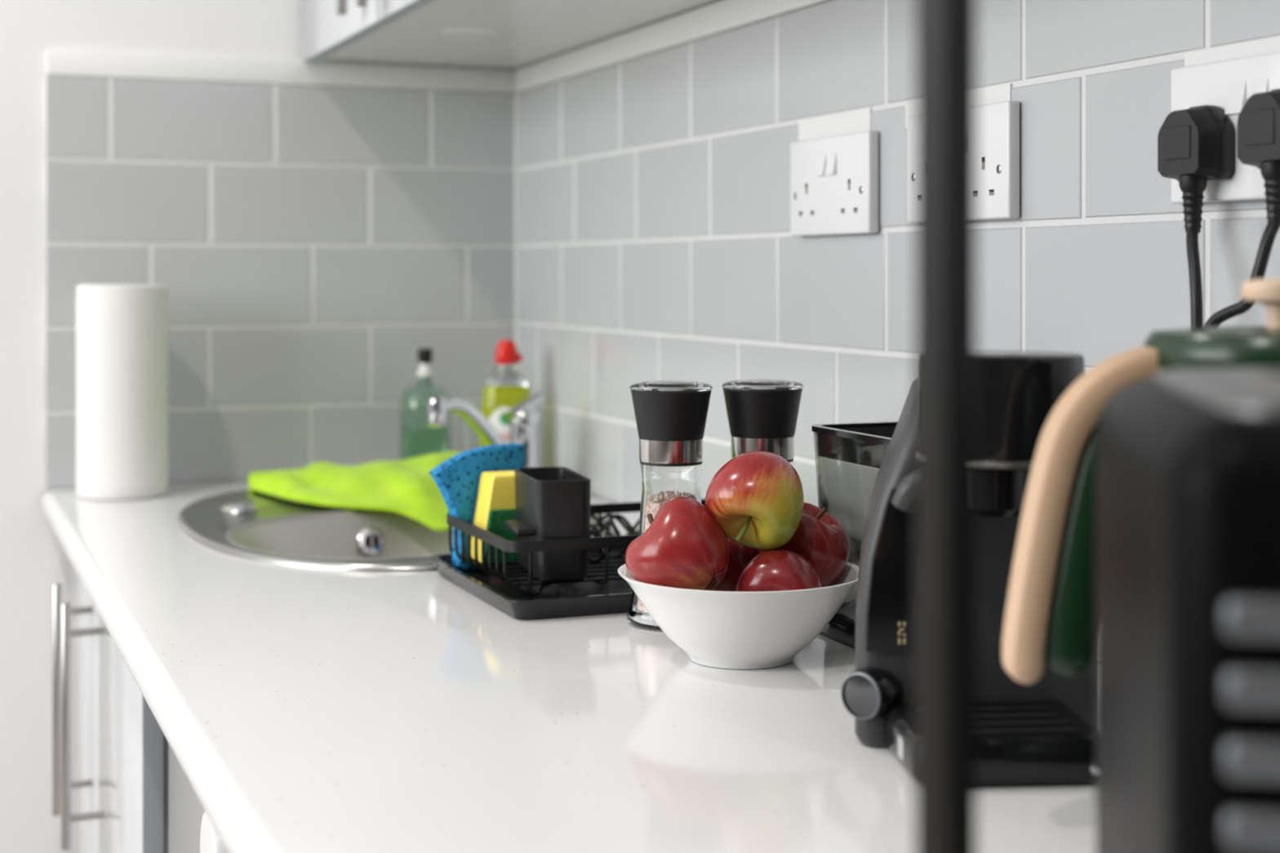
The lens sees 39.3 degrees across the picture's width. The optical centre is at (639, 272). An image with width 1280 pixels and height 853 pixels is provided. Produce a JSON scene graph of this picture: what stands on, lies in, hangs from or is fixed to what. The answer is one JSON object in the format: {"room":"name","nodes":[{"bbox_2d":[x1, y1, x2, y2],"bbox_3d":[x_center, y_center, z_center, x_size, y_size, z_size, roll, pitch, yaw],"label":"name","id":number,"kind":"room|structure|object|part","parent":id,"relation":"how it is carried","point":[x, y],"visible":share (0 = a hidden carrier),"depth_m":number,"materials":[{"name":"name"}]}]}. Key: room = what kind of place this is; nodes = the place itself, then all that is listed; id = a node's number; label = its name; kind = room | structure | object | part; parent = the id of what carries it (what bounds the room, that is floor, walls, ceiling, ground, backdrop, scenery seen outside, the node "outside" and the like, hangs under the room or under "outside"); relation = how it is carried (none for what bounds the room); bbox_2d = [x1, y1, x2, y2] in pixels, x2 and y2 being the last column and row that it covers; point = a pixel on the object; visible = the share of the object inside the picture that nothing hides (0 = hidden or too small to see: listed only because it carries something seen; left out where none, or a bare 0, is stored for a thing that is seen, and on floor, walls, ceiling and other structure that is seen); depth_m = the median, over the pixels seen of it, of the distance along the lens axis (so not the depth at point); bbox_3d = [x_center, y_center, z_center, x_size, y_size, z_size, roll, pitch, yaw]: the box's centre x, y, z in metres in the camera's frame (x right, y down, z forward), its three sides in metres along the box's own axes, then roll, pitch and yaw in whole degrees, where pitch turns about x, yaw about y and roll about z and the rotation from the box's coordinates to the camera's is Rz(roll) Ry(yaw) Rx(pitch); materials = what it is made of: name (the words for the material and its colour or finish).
{"room":"kitchen","nodes":[
{"label":"kitchen","id":0,"kind":"room"},
{"bbox_2d":[0,0,520,852],"bbox_3d":[-1.615,-0.035,1.888,3.320,2.400,0.120,0,0,-22],"label":"wall","id":1,"kind":"structure","parent":0,"point":[306,242],"depth_m":2.26,"materials":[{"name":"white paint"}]},
{"bbox_2d":[46,49,513,93],"bbox_3d":[-0.447,-0.257,2.300,0.596,0.031,0.008,0,0,-22],"label":"trim","id":2,"kind":"structure","parent":1,"relation":"attached to","point":[59,62],"depth_m":2.29,"materials":[{"name":"white"}]},
{"bbox_2d":[514,0,1279,506],"bbox_3d":[0.786,-0.035,0.210,0.124,2.400,4.808,0,0,-22],"label":"wall","id":3,"kind":"structure","parent":0,"point":[653,240],"depth_m":1.61,"materials":[{"name":"grey tile"}]},
{"bbox_2d":[302,0,719,68],"bbox_3d":[-0.024,-0.628,1.630,0.322,0.715,1.548,0,0,-22],"label":"upper cabinet","id":4,"kind":"object","parent":3,"relation":"attached to","point":[485,33],"visible":1,"depth_m":2.03,"materials":[{"name":"white"}]},
{"bbox_3d":[-0.326,-0.359,1.965,0.012,0.152,0.012,0,0,-22],"label":"handle","id":5,"kind":"part","parent":4,"relation":"part of","materials":[{"name":"silver metal"}]},
{"bbox_3d":[-0.350,-0.628,2.118,0.018,0.714,0.396,0,0,-22],"label":"door","id":6,"kind":"part","parent":4,"relation":"part of","materials":[{"name":"grey"}]},
{"bbox_3d":[-0.291,-0.357,1.877,0.012,0.156,0.012,0,0,-22],"label":"handle","id":7,"kind":"part","parent":4,"relation":"part of","materials":[{"name":"silver metal"}]},
{"bbox_3d":[-0.200,-0.628,1.747,0.018,0.714,0.398,0,0,-22],"label":"door","id":8,"kind":"part","parent":4,"relation":"part of","materials":[{"name":"grey"}]},
{"bbox_2d":[440,27,499,36],"bbox_3d":[-0.193,-0.273,2.037,0.066,0.002,0.066,0,0,-22],"label":"recessed light","id":9,"kind":"object","parent":4,"relation":"attached to","point":[448,32],"depth_m":2.03,"materials":[{"name":"white plastic"}]},
{"bbox_2d":[513,0,831,93],"bbox_3d":[0.135,-0.257,1.672,0.011,0.031,1.608,0,0,-22],"label":"trim","id":10,"kind":"structure","parent":3,"relation":"attached to","point":[723,15],"depth_m":1.94,"materials":[{"name":"white"}]},
{"bbox_2d":[790,130,878,236],"bbox_3d":[0.167,-0.076,1.567,0.014,0.086,0.146,0,0,-22],"label":"wall socket","id":11,"kind":"object","parent":3,"relation":"attached to","point":[834,179],"visible":1,"depth_m":1.55,"materials":[{"name":"white plastic"}]},
{"bbox_2d":[814,153,826,176],"bbox_3d":[0.158,-0.095,1.575,0.004,0.020,0.015,0,0,-22],"label":"rocker switch","id":12,"kind":"object","parent":11,"relation":"attached to","point":[820,158],"depth_m":1.57,"materials":[{"name":"white plastic"}]},
{"bbox_2d":[824,151,836,175],"bbox_3d":[0.166,-0.095,1.557,0.004,0.020,0.015,0,0,-22],"label":"rocker switch","id":13,"kind":"object","parent":11,"relation":"attached to","point":[830,157],"depth_m":1.56,"materials":[{"name":"white plastic"}]},
{"bbox_2d":[906,100,1019,223],"bbox_3d":[0.244,-0.083,1.376,0.014,0.086,0.146,0,0,-22],"label":"wall socket","id":14,"kind":"object","parent":3,"relation":"attached to","point":[997,124],"visible":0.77,"depth_m":1.32,"materials":[{"name":"white plastic"}]},
{"bbox_2d":[1170,51,1279,204],"bbox_3d":[0.367,-0.087,1.073,0.014,0.086,0.146,0,0,-22],"label":"wall socket","id":15,"kind":"object","parent":3,"relation":"attached to","point":[1227,85],"visible":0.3,"depth_m":1.09,"materials":[{"name":"white plastic"}]},
{"bbox_2d":[1157,105,1234,328],"bbox_3d":[0.336,0.081,1.038,0.040,0.366,0.171,0,0,3],"label":"plug","id":16,"kind":"object","parent":15,"relation":"in","point":[1196,144],"visible":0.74,"depth_m":1.08,"materials":[{"name":"black plastic"}]},
{"bbox_3d":[0.327,-0.079,1.093,0.001,0.020,0.024,0,0,-22],"label":"rating panel","id":17,"kind":"part","parent":16,"relation":"part of","materials":[{"name":"black plastic"}]},
{"bbox_2d":[1224,80,1246,115],"bbox_3d":[0.358,-0.105,1.080,0.004,0.020,0.015,0,0,-22],"label":"rocker switch","id":18,"kind":"object","parent":15,"relation":"attached to","point":[1235,91],"depth_m":1.08,"materials":[{"name":"white plastic"}]},
{"bbox_2d":[1203,88,1279,327],"bbox_3d":[0.351,0.079,0.991,0.062,0.370,0.145,0,0,6],"label":"plug","id":19,"kind":"object","parent":15,"relation":"in","point":[1259,119],"visible":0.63,"depth_m":1.03,"materials":[{"name":"black plastic"}]},
{"bbox_3d":[0.354,-0.083,1.026,0.001,0.020,0.024,0,0,-22],"label":"rating panel","id":20,"kind":"part","parent":19,"relation":"part of","materials":[{"name":"black plastic"}]},
{"bbox_2d":[1248,77,1268,97],"bbox_3d":[0.365,-0.105,1.062,0.004,0.020,0.015,0,0,-22],"label":"rocker switch","id":21,"kind":"object","parent":15,"relation":"attached to","point":[1255,85],"depth_m":1.06,"materials":[{"name":"white plastic"}]},
{"bbox_3d":[-0.716,1.205,-0.337,3.320,0.080,4.920,0,0,-22],"label":"floor","id":22,"kind":"structure","parent":0,"visible":0},
{"bbox_2d":[52,560,168,852],"bbox_3d":[-0.317,0.729,1.937,0.596,0.871,0.758,0,0,-22],"label":"base cabinet","id":23,"kind":"object","parent":22,"relation":"on","point":[110,750],"visible":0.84,"depth_m":1.77,"materials":[{"name":"grey"}]},
{"bbox_3d":[-0.613,0.448,1.886,0.009,0.243,0.009,0,0,23],"label":"handle","id":24,"kind":"part","parent":23,"relation":"part of","materials":[{"name":"silver metal"}]},
{"bbox_3d":[-0.568,0.448,1.774,0.009,0.243,0.009,0,0,23],"label":"handle","id":25,"kind":"part","parent":23,"relation":"part of","materials":[{"name":"silver metal"}]},
{"bbox_3d":[-0.596,0.540,1.892,0.036,0.007,0.007,0,0,-22],"label":"handle post","id":26,"kind":"part","parent":23,"relation":"part of","materials":[{"name":"silver metal"}]},
{"bbox_3d":[-0.596,0.357,1.892,0.036,0.007,0.007,0,0,-22],"label":"handle post","id":27,"kind":"part","parent":23,"relation":"part of","materials":[{"name":"silver metal"}]},
{"bbox_3d":[-0.618,0.653,2.021,0.018,0.714,0.376,0,0,-22],"label":"door","id":28,"kind":"part","parent":23,"relation":"part of","materials":[{"name":"grey"}]},
{"bbox_3d":[-0.551,0.540,1.781,0.036,0.007,0.007,0,0,-22],"label":"handle post","id":29,"kind":"part","parent":23,"relation":"part of","materials":[{"name":"silver metal"}]},
{"bbox_3d":[-0.551,0.357,1.781,0.036,0.007,0.007,0,0,-22],"label":"handle post","id":30,"kind":"part","parent":23,"relation":"part of","materials":[{"name":"silver metal"}]},
{"bbox_3d":[-0.476,0.653,1.669,0.018,0.714,0.378,0,0,-22],"label":"door","id":31,"kind":"part","parent":23,"relation":"part of","materials":[{"name":"grey"}]},
{"bbox_2d":[41,481,1096,852],"bbox_3d":[0.066,0.279,1.019,0.601,0.028,2.748,0,0,-22],"label":"countertop","id":32,"kind":"structure","parent":23,"relation":"on","point":[304,709],"depth_m":1.05,"materials":[{"name":"white stone"}]},
{"bbox_2d":[75,284,168,499],"bbox_3d":[-0.616,0.139,2.135,0.105,0.250,0.105,0,0,-22],"label":"paper towel roll","id":33,"kind":"object","parent":32,"relation":"on","point":[122,331],"visible":1,"depth_m":2.09,"materials":[{"name":"white paper"}]},
{"bbox_2d":[177,488,617,571],"bbox_3d":[-0.264,0.330,1.906,0.432,0.151,0.648,0,0,-22],"label":"sink","id":34,"kind":"object","parent":32,"relation":"in","point":[251,524],"visible":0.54,"depth_m":1.95,"materials":[{"name":"silver metal"}]},
{"bbox_3d":[-0.445,0.259,1.989,0.040,0.009,0.040,0,0,-22],"label":"plug knob","id":35,"kind":"part","parent":34,"relation":"part of","materials":[{"name":"silver metal"}]},
{"bbox_2d":[248,451,460,531],"bbox_3d":[-0.304,0.246,2.085,0.256,0.064,0.361,0,0,-22],"label":"cleaning cloth","id":36,"kind":"object","parent":34,"relation":"on","point":[406,487],"visible":0.76,"depth_m":2.04,"materials":[{"name":"fabric"}]},
{"bbox_2d":[226,509,591,558],"bbox_3d":[-0.232,0.334,1.827,0.368,0.144,0.348,0,0,-22],"label":"basin","id":37,"kind":"object","parent":34,"relation":"in","point":[357,533],"depth_m":1.96,"materials":[{"name":"grey metal"}]},
{"bbox_2d":[399,348,450,460],"bbox_3d":[-0.272,0.180,2.270,0.064,0.169,0.064,0,0,-22],"label":"bottle","id":38,"kind":"object","parent":32,"relation":"on","point":[417,438],"visible":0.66,"depth_m":2.25,"materials":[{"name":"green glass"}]},
{"bbox_2d":[427,392,545,467],"bbox_3d":[-0.180,0.202,2.090,0.162,0.124,0.052,0,0,-34],"label":"mixer tap","id":39,"kind":"object","parent":32,"relation":"on","point":[524,419],"visible":0.75,"depth_m":2.10,"materials":[{"name":"silver metal"}]},
{"bbox_2d":[427,395,447,427],"bbox_3d":[-0.230,0.157,2.039,0.022,0.035,0.022,0,0,-22],"label":"outlet","id":40,"kind":"object","parent":39,"relation":"attached to","point":[437,405],"depth_m":2.03,"materials":[{"name":"silver metal"}]},
{"bbox_3d":[-0.182,0.194,2.080,0.132,0.106,0.022,0,0,-42],"label":"spout","id":41,"kind":"part","parent":39,"relation":"part of","materials":[{"name":"silver metal"}]},
{"bbox_3d":[-0.134,0.161,2.121,0.051,0.038,0.021,0,0,-37],"label":"lever","id":42,"kind":"part","parent":39,"relation":"part of","materials":[{"name":"silver metal"}]},
{"bbox_2d":[479,339,530,447],"bbox_3d":[-0.167,0.174,2.250,0.068,0.180,0.047,0,0,5],"label":"bottle","id":43,"kind":"object","parent":32,"relation":"on","point":[506,388],"visible":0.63,"depth_m":2.23,"materials":[{"name":"yellow plastic"}]},
{"bbox_2d":[499,411,509,425],"bbox_3d":[-0.163,0.181,2.228,0.022,0.017,0.001,0,0,-3],"label":"print","id":44,"kind":"object","parent":43,"relation":"on","point":[504,420],"depth_m":2.23,"materials":[{"name":"green"}]},
{"bbox_2d":[430,498,705,620],"bbox_3d":[0.000,0.239,1.529,0.311,0.052,0.256,0,0,-22],"label":"dish rack","id":45,"kind":"object","parent":32,"relation":"on","point":[513,589],"visible":0.4,"depth_m":1.47,"materials":[{"name":"black plastic"}]},
{"bbox_2d":[429,443,524,569],"bbox_3d":[-0.143,0.207,1.585,0.091,0.107,0.015,0,0,-36],"label":"sponge","id":46,"kind":"object","parent":45,"relation":"in","point":[457,478],"visible":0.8,"depth_m":1.57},
{"bbox_2d":[471,471,519,564],"bbox_3d":[-0.113,0.211,1.559,0.062,0.074,0.047,0,0,-22],"label":"sponge","id":47,"kind":"object","parent":45,"relation":"in","point":[495,505],"visible":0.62,"depth_m":1.54,"materials":[{"name":"yellow plastic"}]},
{"bbox_2d":[430,547,632,620],"bbox_3d":[0.002,0.256,1.524,0.311,0.016,0.244,0,0,-22],"label":"drip tray","id":48,"kind":"object","parent":45,"relation":"attached to","point":[513,589],"depth_m":1.46,"materials":[{"name":"black plastic"}]},
{"bbox_2d":[505,466,591,581],"bbox_3d":[-0.080,0.207,1.487,0.060,0.082,0.101,0,0,-15],"label":"utensil holder","id":49,"kind":"object","parent":45,"relation":"in","point":[552,503],"visible":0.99,"depth_m":1.44,"materials":[{"name":"black plastic"}]},
{"bbox_2d":[626,379,712,631],"bbox_3d":[0.024,0.173,1.354,0.067,0.183,0.067,0,0,-22],"label":"salt mill","id":50,"kind":"object","parent":32,"relation":"on","point":[671,415],"visible":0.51,"depth_m":1.33,"materials":[{"name":"clear glass"}]},
{"bbox_2d":[626,464,702,631],"bbox_3d":[0.024,0.203,1.354,0.067,0.124,0.067,0,0,-22],"label":"glass jar","id":51,"kind":"object","parent":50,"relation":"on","point":[660,483],"depth_m":1.34,"materials":[{"name":"clear glass"}]},
{"bbox_3d":[0.024,0.085,1.354,0.063,0.006,0.063,0,0,-22],"label":"lid","id":52,"kind":"part","parent":50,"relation":"part of","materials":[{"name":"clear plastic"}]},
{"bbox_2d":[617,562,858,669],"bbox_3d":[0.070,0.234,1.232,0.170,0.060,0.170,0,0,-22],"label":"fruit bowl","id":53,"kind":"object","parent":32,"relation":"on","point":[722,629],"visible":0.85,"depth_m":1.18,"materials":[{"name":"white ceramic"}]},
{"bbox_2d":[625,497,729,591],"bbox_3d":[0.025,0.186,1.204,0.066,0.070,0.066,0,0,-34],"label":"apple","id":54,"kind":"object","parent":53,"relation":"in","point":[683,546],"visible":0.84,"depth_m":1.18,"materials":[{"name":"red food"}]},
{"bbox_3d":[0.011,0.172,1.217,0.009,0.004,0.020,-36,64,-30],"label":"stem","id":55,"kind":"part","parent":54,"relation":"part of","materials":[{"name":"brown plant"}]},
{"bbox_2d":[713,537,758,591],"bbox_3d":[0.057,0.209,1.268,0.062,0.057,0.061,0,0,5],"label":"apple","id":56,"kind":"object","parent":53,"relation":"in","point":[740,555],"visible":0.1,"depth_m":1.24,"materials":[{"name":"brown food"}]},
{"bbox_2d":[734,548,822,591],"bbox_3d":[0.094,0.214,1.204,0.059,0.057,0.053,0,0,16],"label":"apple","id":57,"kind":"object","parent":53,"relation":"in","point":[777,569],"visible":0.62,"depth_m":1.19,"materials":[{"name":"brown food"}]},
{"bbox_2d":[705,451,804,551],"bbox_3d":[0.078,0.154,1.216,0.066,0.067,0.066,0,0,5],"label":"apple","id":58,"kind":"object","parent":57,"relation":"on","point":[757,499],"visible":0.98,"depth_m":1.19,"materials":[{"name":"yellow food"}]},
{"bbox_3d":[0.069,0.171,1.197,0.004,0.022,0.007,32,-45,-4],"label":"stem","id":59,"kind":"part","parent":58,"relation":"part of","materials":[{"name":"green plant"}]},
{"bbox_2d":[757,502,849,587],"bbox_3d":[0.115,0.195,1.258,0.064,0.065,0.066,0,0,3],"label":"apple","id":60,"kind":"object","parent":53,"relation":"in","point":[820,538],"visible":0.43,"depth_m":1.23,"materials":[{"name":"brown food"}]},
{"bbox_3d":[0.125,0.172,1.256,0.008,0.017,0.004,17,10,-23],"label":"stem","id":61,"kind":"part","parent":60,"relation":"part of","materials":[{"name":"brown"}]},
{"bbox_2d":[721,378,803,465],"bbox_3d":[0.094,0.173,1.374,0.067,0.183,0.067,0,0,-22],"label":"pepper mill","id":62,"kind":"object","parent":32,"relation":"on","point":[762,414],"visible":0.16,"depth_m":1.35,"materials":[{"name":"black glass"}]},
{"bbox_3d":[0.094,0.085,1.374,0.063,0.006,0.063,0,0,-22],"label":"lid","id":63,"kind":"part","parent":62,"relation":"part of","materials":[{"name":"clear plastic"}]},
{"bbox_2d":[915,0,976,852],"bbox_3d":[0.085,-0.263,0.500,0.044,1.056,0.044,0,0,-36],"label":"post","id":64,"kind":"object","parent":32,"relation":"on","point":[946,29],"visible":1,"depth_m":0.49,"materials":[{"name":"black metal"}]},
{"bbox_2d":[811,349,1096,784],"bbox_3d":[0.204,0.154,1.151,0.174,0.221,0.472,0,0,2],"label":"coffee machine","id":65,"kind":"object","parent":32,"relation":"on","point":[1043,731],"visible":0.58,"depth_m":0.99,"materials":[{"name":"black"}]},
{"bbox_3d":[0.208,0.190,1.288,0.116,0.144,0.164,0,0,-22],"label":"water tank","id":66,"kind":"part","parent":65,"relation":"part of","materials":[{"name":"clear plastic"}]},
{"bbox_3d":[0.129,0.234,0.999,0.029,0.029,0.021,0,0,41],"label":"dial knob","id":67,"kind":"part","parent":65,"relation":"part of","materials":[{"name":"black plastic"}]},
{"bbox_3d":[0.145,0.165,0.998,0.039,0.090,0.005,0,0,-4],"label":"panel","id":68,"kind":"part","parent":65,"relation":"part of","materials":[{"name":"black plastic"}]},
{"bbox_3d":[0.157,0.119,0.991,0.034,0.026,0.022,0,0,-22],"label":"steam arm","id":69,"kind":"part","parent":65,"relation":"part of","materials":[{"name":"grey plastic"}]},
{"bbox_3d":[0.191,0.116,0.966,0.032,0.027,0.032,0,0,-22],"label":"spout","id":70,"kind":"part","parent":65,"relation":"part of","materials":[{"name":"black plastic"}]},
{"bbox_2d":[1001,279,1279,684],"bbox_3d":[0.281,0.134,0.823,0.177,0.262,0.170,0,0,-44],"label":"kettle","id":71,"kind":"object","parent":32,"relation":"on","point":[1050,619],"visible":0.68,"depth_m":0.81,"materials":[{"name":"green"}]},
{"bbox_3d":[0.212,0.110,0.823,0.091,0.154,0.025,0,0,0],"label":"handle","id":72,"kind":"part","parent":71,"relation":"part of","materials":[{"name":"brown wood"}]},
{"bbox_3d":[0.294,0.034,0.823,0.123,0.019,0.123,0,0,-22],"label":"lid","id":73,"kind":"part","parent":71,"relation":"part of","materials":[{"name":"green ceramic"}]},
{"bbox_3d":[0.294,0.014,0.823,0.035,0.022,0.035,0,0,-22],"label":"lid knob","id":74,"kind":"part","parent":71,"relation":"part of","materials":[{"name":"brown wood"}]},
{"bbox_2d":[1096,367,1279,852],"bbox_3d":[0.294,0.148,0.530,0.291,0.231,0.223,0,0,8],"label":"toaster","id":75,"kind":"object","parent":32,"relation":"on","point":[1188,460],"visible":1,"depth_m":0.47,"materials":[{"name":"black metal"}]},
{"bbox_3d":[0.295,0.036,0.541,0.254,0.005,0.164,0,0,8],"label":"plate","id":76,"kind":"part","parent":75,"relation":"part of","materials":[{"name":"grey metal"}]},
{"bbox_2d":[168,742,227,852],"bbox_3d":[-0.047,0.727,1.303,0.549,0.856,0.604,0,0,-22],"label":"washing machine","id":77,"kind":"object","parent":22,"relation":"on","point":[190,828],"visible":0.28,"depth_m":1.40,"materials":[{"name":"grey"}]}
]}

